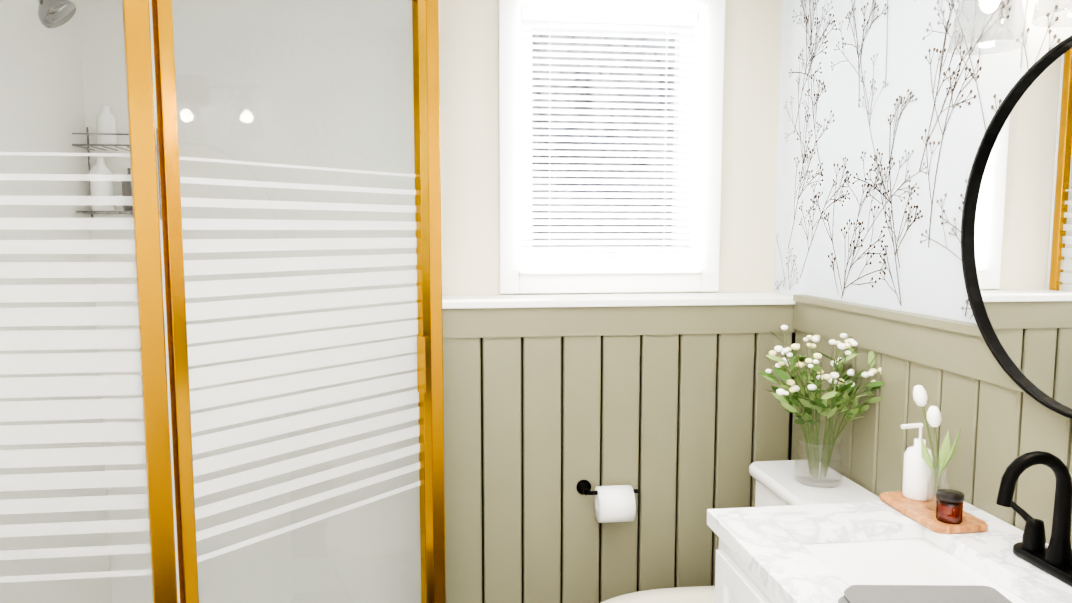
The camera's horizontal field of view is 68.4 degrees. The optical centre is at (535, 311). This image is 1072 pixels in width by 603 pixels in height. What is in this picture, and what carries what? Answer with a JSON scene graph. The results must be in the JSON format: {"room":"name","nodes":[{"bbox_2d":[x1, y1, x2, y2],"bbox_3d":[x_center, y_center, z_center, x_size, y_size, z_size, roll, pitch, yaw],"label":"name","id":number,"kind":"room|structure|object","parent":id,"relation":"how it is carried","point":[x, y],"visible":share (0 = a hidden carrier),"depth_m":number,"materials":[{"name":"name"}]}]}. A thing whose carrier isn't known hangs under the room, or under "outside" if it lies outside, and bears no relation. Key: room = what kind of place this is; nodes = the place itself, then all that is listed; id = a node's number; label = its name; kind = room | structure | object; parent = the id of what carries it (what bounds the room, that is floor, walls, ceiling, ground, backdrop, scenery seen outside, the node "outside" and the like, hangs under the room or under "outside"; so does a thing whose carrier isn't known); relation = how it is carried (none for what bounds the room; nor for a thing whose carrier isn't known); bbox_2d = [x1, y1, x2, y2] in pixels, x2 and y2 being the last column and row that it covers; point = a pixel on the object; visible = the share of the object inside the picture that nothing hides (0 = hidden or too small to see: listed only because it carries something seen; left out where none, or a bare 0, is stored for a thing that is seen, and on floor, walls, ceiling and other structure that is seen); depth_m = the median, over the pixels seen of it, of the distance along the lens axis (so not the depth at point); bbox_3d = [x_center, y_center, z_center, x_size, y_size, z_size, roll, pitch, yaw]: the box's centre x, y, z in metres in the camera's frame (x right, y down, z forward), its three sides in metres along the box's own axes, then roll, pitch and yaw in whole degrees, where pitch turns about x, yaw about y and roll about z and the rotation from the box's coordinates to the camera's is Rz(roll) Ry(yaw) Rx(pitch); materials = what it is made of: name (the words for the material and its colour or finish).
{"room":"bathroom","nodes":[
{"label":"bathroom","id":0,"kind":"room"},
{"bbox_2d":[439,0,782,295],"bbox_3d":[-0.258,0.081,2.432,2.075,2.180,0.339,-1,6,-7],"label":"wall","id":1,"kind":"structure","parent":0,"point":[469,83],"depth_m":2.44,"materials":[{"name":"beige paint"}]},
{"bbox_2d":[498,0,724,293],"bbox_3d":[0.228,-0.534,2.497,0.700,0.940,0.170,-1,6,-7],"label":"window","id":2,"kind":"structure","parent":1,"relation":"in","point":[515,278],"depth_m":2.46,"materials":[{"name":"white wood"}]},
{"bbox_2d":[521,7,696,256],"bbox_3d":[0.228,-0.553,2.490,0.552,0.760,0.040,-1,6,-7],"label":"window blinds","id":3,"kind":"object","parent":2,"relation":"attached to","point":[598,16],"visible":0.9,"depth_m":2.49,"materials":[{"name":"grey plastic"}]},
{"bbox_2d":[442,305,794,602],"bbox_3d":[0.261,0.580,2.363,1.074,1.200,0.026,-1,6,-7],"label":"wainscot","id":4,"kind":"structure","parent":1,"relation":"attached to","point":[679,418],"depth_m":2.33,"materials":[{"name":"green"}]},
{"bbox_2d":[576,480,638,522],"bbox_3d":[0.211,0.555,2.290,0.172,0.109,0.110,-1,6,-7],"label":"toilet paper holder","id":5,"kind":"object","parent":4,"relation":"attached to","point":[615,503],"visible":1,"depth_m":2.25,"materials":[{"name":"white paper"}]},
{"bbox_2d":[442,292,795,308],"bbox_3d":[0.250,-0.035,2.384,1.074,0.020,0.218,-1,6,-7],"label":"ledge cap","id":6,"kind":"object","parent":1,"relation":"attached to","point":[584,300],"visible":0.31,"depth_m":2.31,"materials":[{"name":"white wood"}]},
{"bbox_2d":[774,0,1071,323],"bbox_3d":[0.989,0.201,1.250,0.100,2.180,3.010,-1,6,-7],"label":"wall","id":7,"kind":"structure","parent":0,"point":[930,279],"depth_m":1.91,"materials":[{"name":"paint"}]},
{"bbox_2d":[775,0,1060,318],"bbox_3d":[0.942,-0.408,1.151,0.001,0.946,2.742,-1,6,-7],"label":"wall decal","id":8,"kind":"object","parent":7,"relation":"attached to","point":[925,130],"visible":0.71,"depth_m":1.94,"materials":[{"name":"brown"}]},
{"bbox_2d":[791,294,1071,548],"bbox_3d":[0.938,0.687,1.161,0.036,1.230,2.549,-1,6,-7],"label":"wainscot","id":9,"kind":"structure","parent":7,"relation":"attached to","point":[989,407],"depth_m":1.69,"materials":[{"name":"green"}]},
{"bbox_2d":[948,0,1071,54],"bbox_3d":[0.855,-0.575,1.210,0.156,0.240,0.534,-1,6,-7],"label":"sconce","id":10,"kind":"object","parent":7,"relation":"attached to","point":[987,6],"visible":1,"depth_m":1.40,"materials":[{"name":"clear glass"}]},
{"bbox_2d":[961,35,1071,418],"bbox_3d":[0.883,-0.135,1.238,0.025,0.628,0.628,-1,6,-7],"label":"round mirror","id":11,"kind":"object","parent":7,"relation":"attached to","point":[1016,240],"visible":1,"depth_m":1.39,"materials":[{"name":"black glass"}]},
{"bbox_2d":[838,585,1011,602],"bbox_3d":[0.551,0.424,1.029,0.230,0.037,0.260,0,6,1],"label":"sink","id":12,"kind":"object","parent":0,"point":[917,594],"visible":1,"depth_m":1.11,"materials":[{"name":"grey ceramic"}]},
{"bbox_3d":[-0.090,1.329,1.226,2.275,0.060,3.010,-1,6,-7],"label":"floor","id":13,"kind":"structure","parent":0,"visible":0},
{"bbox_2d":[0,0,445,602],"bbox_3d":[-0.719,0.136,1.897,1.016,2.178,0.961,-1,6,-7],"label":"shower enclosure","id":14,"kind":"object","parent":13,"relation":"on","point":[220,316],"visible":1,"depth_m":1.91,"materials":[{"name":"clear glass"}]},
{"bbox_2d":[600,460,880,602],"bbox_3d":[0.461,0.828,2.001,0.724,0.780,0.440,-1,6,-7],"label":"toilet","id":15,"kind":"object","parent":13,"relation":"on","point":[777,484],"visible":0.33,"depth_m":2.07,"materials":[{"name":"white ceramic"}]},
{"bbox_2d":[757,325,884,487],"bbox_3d":[0.714,0.240,2.008,0.305,0.386,0.335,-1,6,-7],"label":"flower vase","id":16,"kind":"object","parent":15,"relation":"on","point":[787,396],"visible":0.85,"depth_m":1.97,"materials":[{"name":"clear glass"}]},
{"bbox_2d":[707,451,1071,602],"bbox_3d":[0.635,0.756,1.270,0.566,1.070,0.722,-1,6,-7],"label":"bathroom vanity","id":17,"kind":"object","parent":13,"relation":"on","point":[821,553],"visible":0.94,"depth_m":1.37,"materials":[{"name":"white stone"}]},
{"bbox_2d":[880,491,987,533],"bbox_3d":[0.765,0.386,1.529,0.110,0.013,0.200,-1,6,-7],"label":"wood tray","id":18,"kind":"object","parent":17,"relation":"on","point":[921,513],"visible":0.81,"depth_m":1.49,"materials":[{"name":"brown wood"}]},
{"bbox_2d":[901,423,933,500],"bbox_3d":[0.761,0.297,1.580,0.068,0.152,0.056,-1,6,-7],"label":"soap dispenser","id":19,"kind":"object","parent":18,"relation":"on","point":[917,472],"visible":0.94,"depth_m":1.56,"materials":[{"name":"white"}]},
{"bbox_2d":[913,385,960,510],"bbox_3d":[0.761,0.263,1.508,0.079,0.236,0.090,-1,6,-7],"label":"bud vase","id":20,"kind":"object","parent":18,"relation":"on","point":[934,420],"visible":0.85,"depth_m":1.52,"materials":[{"name":"clear glass"}]},
{"bbox_2d":[936,489,963,523],"bbox_3d":[0.763,0.359,1.457,0.046,0.053,0.045,-1,6,-7],"label":"jar","id":21,"kind":"object","parent":18,"relation":"on","point":[949,506],"visible":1,"depth_m":1.44,"materials":[{"name":"brown glass"}]},
{"bbox_2d":[996,451,1071,594],"bbox_3d":[0.799,0.320,1.258,0.140,0.200,0.262,-1,6,-7],"label":"faucet","id":22,"kind":"object","parent":17,"relation":"on","point":[1026,562],"depth_m":1.26,"materials":[{"name":"black metal"}]},
{"label":"outside","id":23,"kind":"structure","parent":0,"visible":0},
{"bbox_2d":[532,30,674,246],"bbox_3d":[0.161,-0.514,3.346,2.200,3.220,0.001,-1,6,-7],"label":"sky","id":24,"kind":"structure","parent":23,"point":[597,87],"depth_m":3.33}
]}

